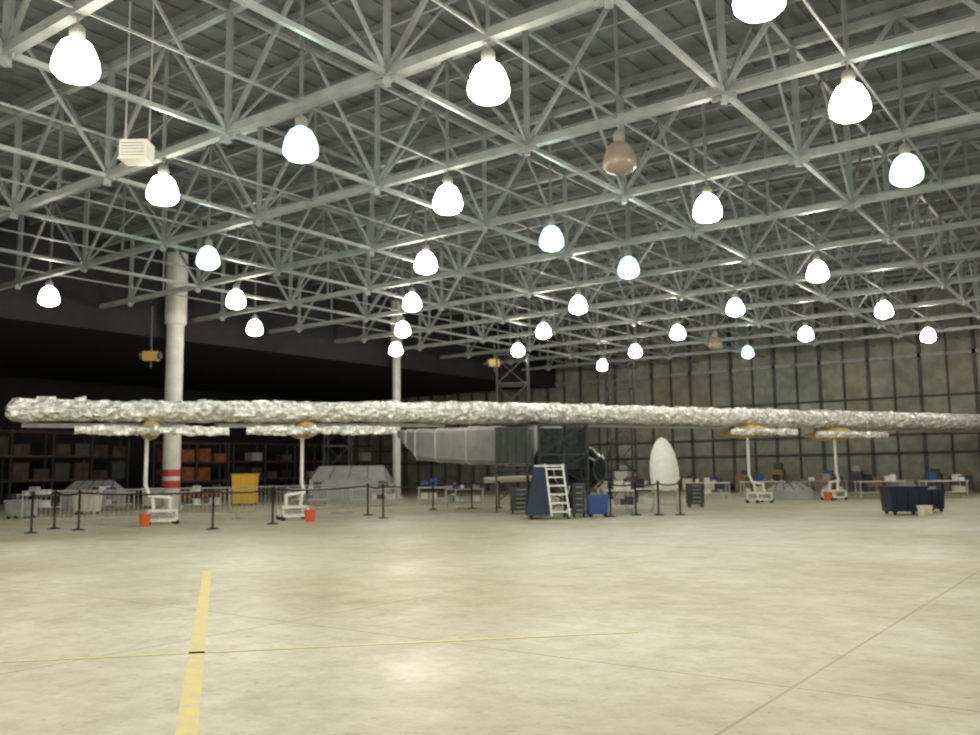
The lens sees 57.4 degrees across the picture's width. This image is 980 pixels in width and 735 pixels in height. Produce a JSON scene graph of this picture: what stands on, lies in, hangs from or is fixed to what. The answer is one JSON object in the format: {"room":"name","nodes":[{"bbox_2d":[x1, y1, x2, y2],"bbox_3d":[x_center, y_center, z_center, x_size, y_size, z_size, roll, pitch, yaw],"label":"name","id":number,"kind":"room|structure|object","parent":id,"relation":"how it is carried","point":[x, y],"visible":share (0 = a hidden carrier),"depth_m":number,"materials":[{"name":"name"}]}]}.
{"room":"aircraft hangar","nodes":[
{"label":"aircraft hangar","id":0,"kind":"room"},
{"bbox_2d":[0,376,349,501],"bbox_3d":[-33.257,2.120,53.148,0.300,11.900,69.200,-6,-8,36],"label":"wall","id":1,"kind":"structure","parent":0,"point":[11,387],"depth_m":63.52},
{"bbox_2d":[0,319,537,401],"bbox_3d":[-24.462,-0.783,46.965,21.592,0.200,69.200,-6,-8,36],"label":"ceiling","id":2,"kind":"structure","parent":0,"point":[28,350],"depth_m":54.60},
{"bbox_2d":[0,490,979,734],"bbox_3d":[-3.800,5.242,31.064,73.200,0.203,69.801,-6,-8,36],"label":"floor","id":3,"kind":"structure","parent":0,"point":[816,616],"depth_m":8.83,"materials":[{"name":"concrete"}]},
{"bbox_2d":[4,499,39,518],"bbox_3d":[-17.094,5.162,32.645,0.936,0.667,0.732,-1,-7,0],"label":"crate","id":4,"kind":"object","parent":3,"relation":"on","point":[12,507],"visible":0.87,"depth_m":32.32,"materials":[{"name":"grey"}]},
{"bbox_2d":[16,487,62,512],"bbox_3d":[-18.430,5.433,36.645,1.600,1.100,0.700,-1,-7,0],"label":"work table","id":5,"kind":"object","parent":3,"relation":"on","point":[45,503],"visible":0.46,"depth_m":36.56,"materials":[{"name":"beige plastic"}]},
{"bbox_2d":[21,490,93,526],"bbox_3d":[-13.167,4.282,27.257,2.157,1.069,0.600,0,-7,-3],"label":"barrier","id":6,"kind":"object","parent":3,"relation":"on","point":[51,491],"visible":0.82,"depth_m":27.25,"materials":[{"name":"grey"}]},
{"bbox_2d":[0,429,129,503],"bbox_3d":[-30.085,5.190,46.609,1.026,4.200,24.126,-6,-8,36],"label":"rack","id":7,"kind":"object","parent":3,"relation":"on","point":[15,472],"visible":0.71,"depth_m":52.63,"materials":[{"name":"black metal"}]},
{"bbox_2d":[73,494,102,514],"bbox_3d":[-16.022,5.422,35.634,0.936,0.817,0.732,-1,-7,0],"label":"crate","id":8,"kind":"object","parent":3,"relation":"on","point":[84,497],"visible":0.73,"depth_m":35.32,"materials":[{"name":"beige plastic"}]},
{"bbox_2d":[61,480,125,508],"bbox_3d":[-18.843,6.026,42.609,2.445,1.317,1.617,-1,-7,0],"label":"tent","id":9,"kind":"object","parent":3,"relation":"on","point":[76,485],"visible":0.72,"depth_m":42.29,"materials":[{"name":"grey fabric"}]},
{"bbox_2d":[89,486,135,509],"bbox_3d":[-16.517,5.716,39.126,1.800,1.063,0.700,-1,-7,0],"label":"work table","id":10,"kind":"object","parent":3,"relation":"on","point":[100,487],"visible":0.62,"depth_m":39.06,"materials":[{"name":"grey metal"}]},
{"bbox_2d":[93,488,166,524],"bbox_3d":[-11.271,4.356,28.102,2.281,1.069,0.600,6,-9,-44],"label":"barrier","id":11,"kind":"object","parent":3,"relation":"on","point":[161,489],"visible":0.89,"depth_m":27.93,"materials":[{"name":"grey"}]},
{"bbox_2d":[139,510,150,526],"bbox_3d":[-10.131,4.420,26.280,0.370,0.487,0.361,-6,-8,36],"label":"plastic bucket","id":12,"kind":"object","parent":3,"relation":"on","point":[144,519],"visible":1,"depth_m":26.15,"materials":[{"name":"orange"}]},
{"bbox_2d":[141,488,161,507],"bbox_3d":[-15.462,6.062,41.599,1.248,0.917,0.732,-1,-7,0],"label":"crate","id":13,"kind":"object","parent":3,"relation":"on","point":[144,497],"visible":0.47,"depth_m":41.27,"materials":[{"name":"beige plastic"}]},
{"bbox_2d":[157,252,188,508],"bbox_3d":[-14.388,0.549,40.757,1.120,11.650,1.120,-6,-8,36],"label":"support column","id":14,"kind":"structure","parent":3,"relation":"on","point":[175,306],"depth_m":40.57,"materials":[{"name":"paint"}]},
{"bbox_2d":[152,441,229,499],"bbox_3d":[-18.679,6.458,56.143,1.026,3.600,4.926,-6,-8,36],"label":"rack","id":15,"kind":"object","parent":3,"relation":"on","point":[196,456],"visible":0.62,"depth_m":56.08,"materials":[{"name":"metal"}]},
{"bbox_2d":[166,487,229,519],"bbox_3d":[-9.606,4.496,29.492,2.078,1.069,0.600,4,-8,-35],"label":"barrier","id":16,"kind":"object","parent":3,"relation":"on","point":[203,488],"visible":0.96,"depth_m":29.55,"materials":[{"name":"grey"}]},
{"bbox_2d":[178,485,225,510],"bbox_3d":[-12.089,5.484,37.636,1.800,1.063,0.700,-1,-7,0],"label":"work table","id":17,"kind":"object","parent":3,"relation":"on","point":[194,501],"visible":0.56,"depth_m":37.51,"materials":[{"name":"white paint"}]},
{"bbox_2d":[231,474,259,505],"bbox_3d":[-11.935,5.950,43.622,1.144,1.517,0.936,-1,-7,0],"label":"bin","id":18,"kind":"object","parent":3,"relation":"on","point":[238,480],"visible":0.97,"depth_m":43.22,"materials":[{"name":"yellow plastic"}]},
{"bbox_2d":[229,486,287,518],"bbox_3d":[-7.947,4.637,30.883,2.270,1.069,0.600,6,-9,-44],"label":"barrier","id":19,"kind":"object","parent":3,"relation":"on","point":[276,510],"visible":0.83,"depth_m":30.81,"materials":[{"name":"grey"}]},
{"bbox_2d":[23,480,502,533],"bbox_3d":[-5.383,4.431,29.581,18.235,1.110,4.669,6,-9,-44],"label":"barrier","id":20,"kind":"object","parent":3,"relation":"on","point":[213,491],"visible":1,"depth_m":25.63,"materials":[{"name":"black plastic"}]},
{"bbox_2d":[224,442,373,495],"bbox_3d":[-14.104,7.710,68.226,1.026,3.800,14.126,-6,-8,36],"label":"rack","id":21,"kind":"object","parent":3,"relation":"on","point":[358,457],"visible":0.5,"depth_m":66.39,"materials":[{"name":"grey metal"}]},
{"bbox_2d":[304,506,314,521],"bbox_3d":[-5.589,4.535,27.770,0.370,0.487,0.361,-6,-8,36],"label":"plastic bucket","id":22,"kind":"object","parent":3,"relation":"on","point":[309,514],"visible":1,"depth_m":27.63,"materials":[{"name":"orange"}]},
{"bbox_2d":[291,481,330,504],"bbox_3d":[-8.523,5.971,42.608,1.800,1.158,0.700,-1,-7,0],"label":"work table","id":23,"kind":"object","parent":3,"relation":"on","point":[317,495],"visible":0.64,"depth_m":42.49,"materials":[{"name":"white paint"}]},
{"bbox_2d":[288,484,342,513],"bbox_3d":[-6.341,4.825,32.672,0.600,1.069,2.544,-6,-8,38],"label":"barrier","id":24,"kind":"object","parent":3,"relation":"on","point":[295,509],"visible":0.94,"depth_m":32.53,"materials":[{"name":"grey"}]},
{"bbox_2d":[324,422,352,465],"bbox_3d":[-8.771,5.301,51.748,1.460,4.642,1.260,-1,-7,0],"label":"scaffold tower","id":25,"kind":"object","parent":3,"relation":"on","point":[328,440],"visible":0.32,"depth_m":52.02,"materials":[{"name":"metal"}]},
{"bbox_2d":[309,465,391,501],"bbox_3d":[-7.667,6.395,49.597,4.244,1.917,2.515,-1,-7,0],"label":"tent","id":26,"kind":"object","parent":3,"relation":"on","point":[328,475],"visible":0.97,"depth_m":48.48,"materials":[{"name":"grey fabric"}]},
{"bbox_2d":[343,483,391,512],"bbox_3d":[-4.697,5.013,34.459,2.325,1.069,0.600,6,-9,-43],"label":"barrier","id":27,"kind":"object","parent":3,"relation":"on","point":[387,505],"visible":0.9,"depth_m":34.05,"materials":[{"name":"grey"}]},
{"bbox_2d":[350,481,397,505],"bbox_3d":[-5.384,5.834,41.612,2.200,1.117,0.700,-1,-7,0],"label":"work table","id":28,"kind":"object","parent":3,"relation":"on","point":[374,496],"visible":0.69,"depth_m":41.46,"materials":[{"name":"grey metal"}]},
{"bbox_2d":[391,300,403,498],"bbox_3d":[-5.511,1.839,52.780,0.840,11.650,0.840,-6,-8,36],"label":"support column","id":29,"kind":"structure","parent":3,"relation":"on","point":[396,360],"depth_m":52.63,"materials":[{"name":"paint"}]},
{"bbox_2d":[417,478,456,504],"bbox_3d":[-2.445,5.750,41.618,1.800,1.210,0.700,-1,-7,0],"label":"work table","id":30,"kind":"object","parent":3,"relation":"on","point":[424,495],"visible":0.8,"depth_m":41.47,"materials":[{"name":"white metal"}]},
{"bbox_2d":[445,480,483,508],"bbox_3d":[-1.042,5.176,36.648,1.600,1.158,0.700,-1,-7,0],"label":"work table","id":31,"kind":"object","parent":3,"relation":"on","point":[448,498],"visible":0.89,"depth_m":36.48,"materials":[{"name":"grey metal"}]},
{"bbox_2d":[5,396,979,524],"bbox_3d":[5.216,4.073,40.758,46.718,4.134,18.489,2,-7,-19],"label":"airplane","id":32,"kind":"object","parent":3,"relation":"on","point":[149,418],"visible":0.95,"depth_m":32.09,"materials":[{"name":"metal"}]},
{"bbox_2d":[484,475,531,505],"bbox_3d":[2.193,5.318,39.144,4.904,1.389,0.757,-1,-7,0],"label":"boom","id":33,"kind":"object","parent":3,"relation":"on","point":[523,477],"visible":0.27,"depth_m":39.09,"materials":[{"name":"beige metal"}]},
{"bbox_2d":[495,427,528,511],"bbox_3d":[0.799,3.755,32.976,1.210,3.080,0.679,-1,-7,0],"label":"screen frame","id":34,"kind":"object","parent":3,"relation":"on","point":[511,443],"visible":0.94,"depth_m":32.78,"materials":[{"name":"metal"}]},
{"bbox_2d":[496,353,530,499],"bbox_3d":[1.190,3.080,45.952,1.690,7.465,1.490,-1,-7,0],"label":"scaffold tower","id":35,"kind":"object","parent":3,"relation":"on","point":[526,357],"visible":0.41,"depth_m":45.58,"materials":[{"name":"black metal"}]},
{"bbox_2d":[510,487,529,513],"bbox_3d":[1.100,4.623,31.147,0.800,0.917,0.550,-1,-7,0],"label":"base cabinet","id":36,"kind":"object","parent":3,"relation":"on","point":[517,494],"visible":0.63,"depth_m":30.91,"materials":[{"name":"grey"}]},
{"bbox_2d":[525,450,570,519],"bbox_3d":[1.753,3.640,27.983,1.348,2.117,1.601,-1,-7,0],"label":"stairs","id":37,"kind":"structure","parent":3,"relation":"on","point":[538,498],"depth_m":27.73,"materials":[{"name":"blue metal"}]},
{"bbox_2d":[537,423,589,514],"bbox_3d":[2.445,3.397,29.813,1.660,3.045,0.678,-1,-7,0],"label":"scaffold","id":38,"kind":"object","parent":3,"relation":"on","point":[551,442],"visible":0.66,"depth_m":30.16,"materials":[{"name":"black metal"}]},
{"bbox_2d":[571,483,585,516],"bbox_3d":[2.801,4.190,28.276,0.400,1.067,0.450,-1,-7,0],"label":"base cabinet","id":39,"kind":"object","parent":3,"relation":"on","point":[577,489],"visible":1,"depth_m":28.10,"materials":[{"name":"grey"}]},
{"bbox_2d":[586,494,608,516],"bbox_3d":[3.404,4.368,28.274,0.676,0.697,0.530,-1,-7,0],"label":"crate","id":40,"kind":"object","parent":3,"relation":"on","point":[596,503],"visible":1,"depth_m":28.05,"materials":[{"name":"blue plastic"}]},
{"bbox_2d":[601,478,634,512],"bbox_3d":[4.404,4.395,30.691,1.112,1.184,0.700,-1,-7,0],"label":"work table","id":41,"kind":"object","parent":3,"relation":"on","point":[628,501],"visible":0.8,"depth_m":30.57,"materials":[{"name":"white metal"}]},
{"bbox_2d":[604,359,637,498],"bbox_3d":[6.858,3.223,46.933,1.370,7.249,1.370,-1,-7,0],"label":"scaffold tower","id":42,"kind":"object","parent":3,"relation":"on","point":[608,430],"visible":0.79,"depth_m":46.66,"materials":[{"name":"grey metal"}]},
{"bbox_2d":[614,465,631,482],"bbox_3d":[9.339,7.762,62.672,1.110,1.796,0.900,-6,-8,36],"label":"cardboard box","id":43,"kind":"object","parent":3,"relation":"on","point":[619,475],"visible":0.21,"depth_m":62.40,"materials":[{"name":"cardboard"}]},
{"bbox_2d":[625,479,655,510],"bbox_3d":[5.470,4.612,32.476,1.106,1.141,0.700,-1,-7,0],"label":"work table","id":44,"kind":"object","parent":3,"relation":"on","point":[641,499],"visible":0.56,"depth_m":32.36,"materials":[{"name":"white paint"}]},
{"bbox_2d":[607,480,685,516],"bbox_3d":[4.898,4.212,28.862,2.758,1.110,0.898,1,-7,-14],"label":"barrier","id":45,"kind":"object","parent":3,"relation":"on","point":[679,481],"visible":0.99,"depth_m":28.88,"materials":[{"name":"black plastic"}]},
{"bbox_2d":[650,438,681,512],"bbox_3d":[5.906,3.637,30.274,1.003,2.526,0.747,0,-7,-5],"label":"flap-track fairing","id":46,"kind":"object","parent":3,"relation":"on","point":[664,469],"visible":0.89,"depth_m":30.03,"materials":[{"name":"white paint"}]},
{"bbox_2d":[682,475,698,491],"bbox_3d":[13.213,7.627,58.886,0.913,1.084,0.900,-6,-8,36],"label":"cardboard box","id":47,"kind":"object","parent":3,"relation":"on","point":[688,479],"visible":0.37,"depth_m":58.69,"materials":[{"name":"cardboard"}]},
{"bbox_2d":[686,483,704,506],"bbox_3d":[7.940,4.940,34.623,0.600,0.917,0.550,-1,-7,0],"label":"base cabinet","id":48,"kind":"object","parent":3,"relation":"on","point":[694,492],"visible":1,"depth_m":34.40,"materials":[{"name":"grey"}]},
{"bbox_2d":[692,477,729,498],"bbox_3d":[10.880,5.996,44.589,2.000,1.065,0.700,-1,-7,0],"label":"work table","id":49,"kind":"object","parent":3,"relation":"on","point":[707,480],"visible":0.69,"depth_m":44.49,"materials":[{"name":"white paint"}]},
{"bbox_2d":[704,477,720,491],"bbox_3d":[14.346,7.532,57.611,0.845,0.948,0.900,-6,-8,36],"label":"cardboard box","id":50,"kind":"object","parent":3,"relation":"on","point":[713,479],"visible":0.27,"depth_m":57.30,"materials":[{"name":"cardboard"}]},
{"bbox_2d":[714,482,734,491],"bbox_3d":[14.744,7.517,56.308,1.047,0.664,0.900,-6,-8,36],"label":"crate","id":51,"kind":"object","parent":3,"relation":"on","point":[722,485],"visible":0.64,"depth_m":56.05,"materials":[{"name":"wood"}]},
{"bbox_2d":[735,470,755,491],"bbox_3d":[15.967,7.105,55.947,1.055,1.367,0.900,-6,-8,36],"label":"cardboard box","id":52,"kind":"object","parent":3,"relation":"on","point":[744,473],"visible":0.5,"depth_m":55.73,"materials":[{"name":"cardboard"}]},
{"bbox_2d":[739,474,785,496],"bbox_3d":[14.181,6.119,46.583,2.200,1.196,0.700,-1,-7,0],"label":"work table","id":53,"kind":"object","parent":3,"relation":"on","point":[759,477],"visible":0.62,"depth_m":46.46,"materials":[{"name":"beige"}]},
{"bbox_2d":[768,463,785,487],"bbox_3d":[17.864,6.849,55.638,0.947,1.753,0.900,-6,-8,36],"label":"cardboard box","id":54,"kind":"object","parent":3,"relation":"on","point":[778,467],"visible":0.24,"depth_m":55.40,"materials":[{"name":"cardboard"}]},
{"bbox_2d":[767,482,813,499],"bbox_3d":[14.268,5.865,42.577,1.843,0.768,1.216,-1,-7,0],"label":"tent","id":55,"kind":"object","parent":3,"relation":"on","point":[780,491],"visible":0.98,"depth_m":41.99,"materials":[{"name":"grey fabric"}]},
{"bbox_2d":[805,474,847,495],"bbox_3d":[17.471,6.110,46.579,2.000,1.129,0.700,-1,-7,0],"label":"work table","id":56,"kind":"object","parent":3,"relation":"on","point":[825,477],"visible":0.73,"depth_m":46.46,"materials":[{"name":"grey metal"}]},
{"bbox_2d":[817,470,835,491],"bbox_3d":[20.138,6.801,53.526,1.005,1.299,0.900,-6,-8,36],"label":"cardboard box","id":57,"kind":"object","parent":3,"relation":"on","point":[819,477],"visible":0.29,"depth_m":53.29,"materials":[{"name":"cardboard"}]},
{"bbox_2d":[848,466,863,491],"bbox_3d":[21.746,6.612,53.138,0.824,1.544,0.900,-6,-8,36],"label":"cardboard box","id":58,"kind":"object","parent":3,"relation":"on","point":[857,473],"visible":0.73,"depth_m":52.83,"materials":[{"name":"cardboard"}]},
{"bbox_2d":[868,477,885,491],"bbox_3d":[22.071,6.678,51.013,0.844,0.911,0.900,-6,-8,36],"label":"cardboard box","id":59,"kind":"object","parent":3,"relation":"on","point":[875,484],"visible":0.36,"depth_m":50.70,"materials":[{"name":"cardboard"}]},
{"bbox_2d":[854,474,905,497],"bbox_3d":[18.565,5.638,42.605,2.200,1.114,0.700,-1,-7,0],"label":"work table","id":60,"kind":"object","parent":3,"relation":"on","point":[866,477],"visible":0.77,"depth_m":42.53,"materials":[{"name":"beige plastic"}]},
{"bbox_2d":[877,486,928,514],"bbox_3d":[12.703,4.074,27.493,1.196,0.857,0.833,-1,-7,0],"label":"bin","id":61,"kind":"object","parent":3,"relation":"on","point":[894,499],"visible":0.81,"depth_m":27.13,"materials":[{"name":"blue plastic"}]},
{"bbox_2d":[917,505,932,515],"bbox_3d":[12.915,4.245,26.559,0.333,0.300,0.328,-1,-7,0],"label":"box","id":62,"kind":"object","parent":3,"relation":"on","point":[923,510],"visible":1,"depth_m":26.43,"materials":[{"name":"cardboard"}]},
{"bbox_2d":[924,469,943,488],"bbox_3d":[24.555,6.264,49.513,0.918,1.319,0.900,-6,-8,36],"label":"cardboard box","id":63,"kind":"object","parent":3,"relation":"on","point":[939,485],"visible":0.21,"depth_m":49.20,"materials":[{"name":"cardboard"}]},
{"bbox_2d":[927,489,945,511],"bbox_3d":[14.103,4.288,28.875,0.832,0.717,0.833,-1,-7,0],"label":"bin","id":64,"kind":"object","parent":3,"relation":"on","point":[935,497],"visible":0.41,"depth_m":28.50,"materials":[{"name":"blue plastic"}]},
{"bbox_2d":[918,472,968,497],"bbox_3d":[21.073,5.460,41.615,2.000,1.174,0.700,-1,-7,0],"label":"work table","id":65,"kind":"object","parent":3,"relation":"on","point":[931,476],"visible":0.85,"depth_m":41.55,"materials":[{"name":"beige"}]},
{"bbox_2d":[948,470,975,492],"bbox_3d":[25.671,6.224,48.797,1.236,1.204,0.900,-6,-8,36],"label":"cardboard box","id":66,"kind":"object","parent":3,"relation":"on","point":[967,475],"visible":0.68,"depth_m":48.45,"materials":[{"name":"cardboard"}]},
{"bbox_2d":[0,0,979,333],"bbox_3d":[4.889,-7.618,26.028,50.648,0.250,69.200,-6,-8,36],"label":"ceiling","id":67,"kind":"structure","parent":0,"point":[17,80],"depth_m":25.76,"materials":[{"name":"grey metal"}]},
{"bbox_2d":[0,0,979,370],"bbox_3d":[4.893,-5.833,25.792,50.448,3.350,69.267,-6,-8,36],"label":"frame","id":68,"kind":"object","parent":67,"relation":"attached to","point":[725,88],"visible":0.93,"depth_m":26.79,"materials":[{"name":"paint"}]},
{"bbox_2d":[38,276,59,306],"bbox_3d":[-15.854,-2.789,32.197,0.710,1.170,0.699,-6,-8,36],"label":"lamp","id":69,"kind":"object","parent":68,"relation":"hanging from","point":[48,296],"visible":1,"depth_m":31.96,"materials":[{"name":"beige"}]},
{"bbox_2d":[51,15,100,84],"bbox_3d":[-6.467,-5.039,14.004,0.710,1.170,0.699,-6,-8,36],"label":"lamp","id":70,"kind":"object","parent":68,"relation":"hanging from","point":[74,60],"visible":0.99,"depth_m":13.77,"materials":[{"name":"beige"}]},
{"bbox_2d":[117,1,154,165],"bbox_3d":[-7.380,-6.034,18.824,0.600,3.550,0.480,-1,-7,0],"label":"heater","id":71,"kind":"object","parent":68,"relation":"hanging from","point":[132,152],"visible":0.97,"depth_m":18.62,"materials":[{"name":"beige metal"}]},
{"bbox_2d":[139,306,161,367],"bbox_3d":[-14.358,-1.292,37.929,0.870,2.650,0.350,-1,-7,0],"label":"hoist","id":72,"kind":"object","parent":68,"relation":"hanging from","point":[150,356],"visible":1,"depth_m":37.70,"materials":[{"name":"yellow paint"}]},
{"bbox_2d":[146,159,178,205],"bbox_3d":[-7.449,-4.278,20.399,0.710,1.170,0.699,-6,-8,36],"label":"lamp","id":73,"kind":"object","parent":68,"relation":"hanging from","point":[162,190],"visible":1,"depth_m":20.15,"materials":[{"name":"beige"}]},
{"bbox_2d":[196,234,219,269],"bbox_3d":[-8.432,-3.518,26.795,0.710,1.170,0.699,-6,-8,36],"label":"lamp","id":74,"kind":"object","parent":68,"relation":"hanging from","point":[207,258],"visible":1,"depth_m":26.55,"materials":[{"name":"grey"}]},
{"bbox_2d":[226,280,245,308],"bbox_3d":[-9.415,-2.757,33.191,0.710,1.170,0.699,-6,-8,36],"label":"lamp","id":75,"kind":"object","parent":68,"relation":"hanging from","point":[235,299],"visible":1,"depth_m":32.95,"materials":[{"name":"beige"}]},
{"bbox_2d":[247,311,262,335],"bbox_3d":[-10.398,-1.996,39.586,0.710,1.170,0.699,-6,-8,36],"label":"lamp","id":76,"kind":"object","parent":68,"relation":"hanging from","point":[254,328],"visible":1,"depth_m":39.33,"materials":[{"name":"beige"}]},
{"bbox_2d":[283,108,318,162],"bbox_3d":[-3.739,-4.643,17.699,0.710,1.170,0.699,-6,-8,36],"label":"lamp","id":77,"kind":"object","parent":68,"relation":"hanging from","point":[300,145],"visible":1,"depth_m":17.45,"materials":[{"name":"grey"}]},
{"bbox_2d":[389,335,402,355],"bbox_3d":[-4.942,-1.203,46.976,0.710,1.170,0.699,-6,-8,36],"label":"lamp","id":78,"kind":"object","parent":68,"relation":"hanging from","point":[395,349],"visible":0.98,"depth_m":46.72,"materials":[{"name":"beige"}]},
{"bbox_2d":[395,313,410,336],"bbox_3d":[-3.959,-1.964,40.581,0.710,1.170,0.699,-6,-8,36],"label":"lamp","id":79,"kind":"object","parent":68,"relation":"hanging from","point":[402,329],"visible":1,"depth_m":40.33,"materials":[{"name":"beige"}]},
{"bbox_2d":[403,283,420,311],"bbox_3d":[-2.976,-2.725,34.185,0.710,1.170,0.699,-6,-8,36],"label":"lamp","id":80,"kind":"object","parent":68,"relation":"hanging from","point":[411,303],"visible":1,"depth_m":33.93,"materials":[{"name":"beige"}]},
{"bbox_2d":[414,240,436,273],"bbox_3d":[-1.993,-3.486,27.789,0.710,1.170,0.699,-6,-8,36],"label":"lamp","id":81,"kind":"object","parent":68,"relation":"hanging from","point":[425,263],"visible":1,"depth_m":27.53,"materials":[{"name":"beige"}]},
{"bbox_2d":[433,170,462,214],"bbox_3d":[-1.011,-4.246,21.394,0.710,1.170,0.699,-6,-8,36],"label":"lamp","id":82,"kind":"object","parent":68,"relation":"hanging from","point":[447,200],"visible":1,"depth_m":21.14,"materials":[{"name":"beige"}]},
{"bbox_2d":[467,40,509,105],"bbox_3d":[-0.028,-5.007,14.998,0.710,1.170,0.699,-6,-8,36],"label":"lamp","id":83,"kind":"object","parent":68,"relation":"hanging from","point":[488,84],"visible":1,"depth_m":14.74,"materials":[{"name":"beige"}]},
{"bbox_2d":[486,344,501,371],"bbox_3d":[0.228,-0.553,50.405,0.870,1.600,0.350,-1,-7,0],"label":"hoist","id":84,"kind":"object","parent":68,"relation":"hanging from","point":[491,362],"visible":0.92,"depth_m":50.22,"materials":[{"name":"brown paint"}]},
{"bbox_2d":[511,336,524,356],"bbox_3d":[1.497,-1.171,47.971,0.710,1.170,0.699,-6,-8,36],"label":"lamp","id":85,"kind":"object","parent":68,"relation":"hanging from","point":[517,348],"visible":0.91,"depth_m":47.72,"materials":[{"name":"beige"}]},
{"bbox_2d":[536,315,550,338],"bbox_3d":[2.480,-1.932,41.575,0.710,1.170,0.699,-6,-8,36],"label":"lamp","id":86,"kind":"object","parent":68,"relation":"hanging from","point":[543,331],"visible":1,"depth_m":41.32,"materials":[{"name":"beige"}]},
{"bbox_2d":[539,213,563,250],"bbox_3d":[1.718,-3.850,25.089,0.710,1.170,0.699,-6,-8,36],"label":"lamp","id":87,"kind":"object","parent":68,"relation":"hanging from","point":[551,238],"visible":1,"depth_m":24.83,"materials":[{"name":"grey"}]},
{"bbox_2d":[569,287,586,313],"bbox_3d":[3.463,-2.693,35.179,0.710,1.170,0.699,-6,-8,36],"label":"lamp","id":88,"kind":"object","parent":68,"relation":"hanging from","point":[578,305],"visible":1,"depth_m":34.92,"materials":[{"name":"beige"}]},
{"bbox_2d":[603,124,636,175],"bbox_3d":[2.700,-4.611,18.693,0.710,1.170,0.699,-6,-8,36],"label":"lamp","id":89,"kind":"object","parent":68,"relation":"hanging from","point":[619,159],"visible":1,"depth_m":18.44,"materials":[{"name":"brown"}]},
{"bbox_2d":[618,245,639,278],"bbox_3d":[4.446,-3.454,28.784,0.710,1.170,0.699,-6,-8,36],"label":"lamp","id":90,"kind":"object","parent":68,"relation":"hanging from","point":[628,267],"visible":1,"depth_m":28.53,"materials":[{"name":"grey"}]},
{"bbox_2d":[629,338,641,357],"bbox_3d":[7.936,-1.139,48.965,0.710,1.170,0.699,-6,-8,36],"label":"lamp","id":91,"kind":"object","parent":68,"relation":"hanging from","point":[635,350],"visible":1,"depth_m":48.71,"materials":[{"name":"beige"}]},
{"bbox_2d":[670,317,684,339],"bbox_3d":[8.919,-1.900,42.569,0.710,1.170,0.699,-6,-8,36],"label":"lamp","id":92,"kind":"object","parent":68,"relation":"hanging from","point":[677,332],"visible":1,"depth_m":42.32,"materials":[{"name":"beige"}]},
{"bbox_2d":[693,180,721,222],"bbox_3d":[5.428,-4.214,22.388,0.710,1.170,0.699,-6,-8,36],"label":"lamp","id":93,"kind":"object","parent":68,"relation":"hanging from","point":[707,209],"visible":1,"depth_m":22.14,"materials":[{"name":"beige"}]},
{"bbox_2d":[709,332,722,349],"bbox_3d":[11.647,-1.504,46.264,0.710,1.170,0.699,-6,-8,36],"label":"lamp","id":94,"kind":"object","parent":68,"relation":"hanging from","point":[715,343],"visible":1,"depth_m":46.01,"materials":[{"name":"brown"}]},
{"bbox_2d":[726,290,743,315],"bbox_3d":[9.902,-2.661,36.173,0.710,1.170,0.699,-6,-8,36],"label":"lamp","id":95,"kind":"object","parent":68,"relation":"hanging from","point":[735,307],"visible":1,"depth_m":35.93,"materials":[{"name":"beige"}]},
{"bbox_2d":[741,339,753,357],"bbox_3d":[14.375,-1.107,49.959,0.710,1.170,0.699,-6,-8,36],"label":"lamp","id":96,"kind":"object","parent":68,"relation":"hanging from","point":[747,351],"visible":1,"depth_m":49.71,"materials":[{"name":"grey"}]},
{"bbox_2d":[733,0,785,22],"bbox_3d":[3.683,-5.372,12.297,0.710,1.170,0.699,-6,-8,36],"label":"lamp","id":97,"kind":"object","parent":68,"relation":"hanging from","point":[751,11],"visible":1,"depth_m":12.13,"materials":[{"name":"beige"}]},
{"bbox_2d":[798,321,813,340],"bbox_3d":[15.358,-1.868,43.563,0.710,1.170,0.699,-6,-8,36],"label":"lamp","id":98,"kind":"object","parent":68,"relation":"hanging from","point":[805,333],"visible":1,"depth_m":43.32,"materials":[{"name":"beige"}]},
{"bbox_2d":[807,250,828,282],"bbox_3d":[10.884,-3.422,29.778,0.710,1.170,0.699,-6,-8,36],"label":"lamp","id":99,"kind":"object","parent":68,"relation":"hanging from","point":[817,271],"visible":1,"depth_m":29.53,"materials":[{"name":"beige"}]},
{"bbox_2d":[829,62,870,122],"bbox_3d":[6.411,-4.975,15.992,0.710,1.170,0.699,-6,-8,36],"label":"lamp","id":100,"kind":"object","parent":68,"relation":"hanging from","point":[850,102],"visible":1,"depth_m":15.75,"materials":[{"name":"beige"}]},
{"bbox_2d":[875,292,892,317],"bbox_3d":[16.341,-2.629,37.168,0.710,1.170,0.699,-6,-8,36],"label":"lamp","id":101,"kind":"object","parent":68,"relation":"hanging from","point":[883,309],"visible":1,"depth_m":36.92,"materials":[{"name":"beige"}]},
{"bbox_2d":[889,137,923,186],"bbox_3d":[9.139,-4.579,19.687,0.710,1.170,0.699,-6,-8,36],"label":"lamp","id":102,"kind":"object","parent":68,"relation":"hanging from","point":[906,169],"visible":1,"depth_m":19.45,"materials":[{"name":"grey"}]},
{"bbox_2d":[921,321,935,342],"bbox_3d":[21.797,-1.836,44.557,0.710,1.170,0.699,-6,-8,36],"label":"lamp","id":103,"kind":"object","parent":68,"relation":"hanging from","point":[928,335],"visible":1,"depth_m":44.32,"materials":[{"name":"beige"}]},
{"bbox_2d":[350,286,979,490],"bbox_3d":[16.686,2.222,59.619,72.600,11.900,0.300,-6,-8,36],"label":"wall","id":104,"kind":"structure","parent":0,"point":[853,349],"depth_m":60.42,"materials":[{"name":"grey metal"}]},
{"bbox_2d":[0,217,555,387],"bbox_3d":[-15.614,-3.466,40.721,0.400,4.150,69.200,-6,-8,36],"label":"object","id":105,"kind":"structure","parent":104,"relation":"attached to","point":[78,306],"depth_m":44.15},
{"bbox_2d":[350,289,979,490],"bbox_3d":[16.551,2.351,59.417,72.500,11.600,0.160,-6,-8,36],"label":"trim","id":106,"kind":"structure","parent":104,"relation":"attached to","point":[867,380],"depth_m":56.88,"materials":[{"name":"grey metal"}]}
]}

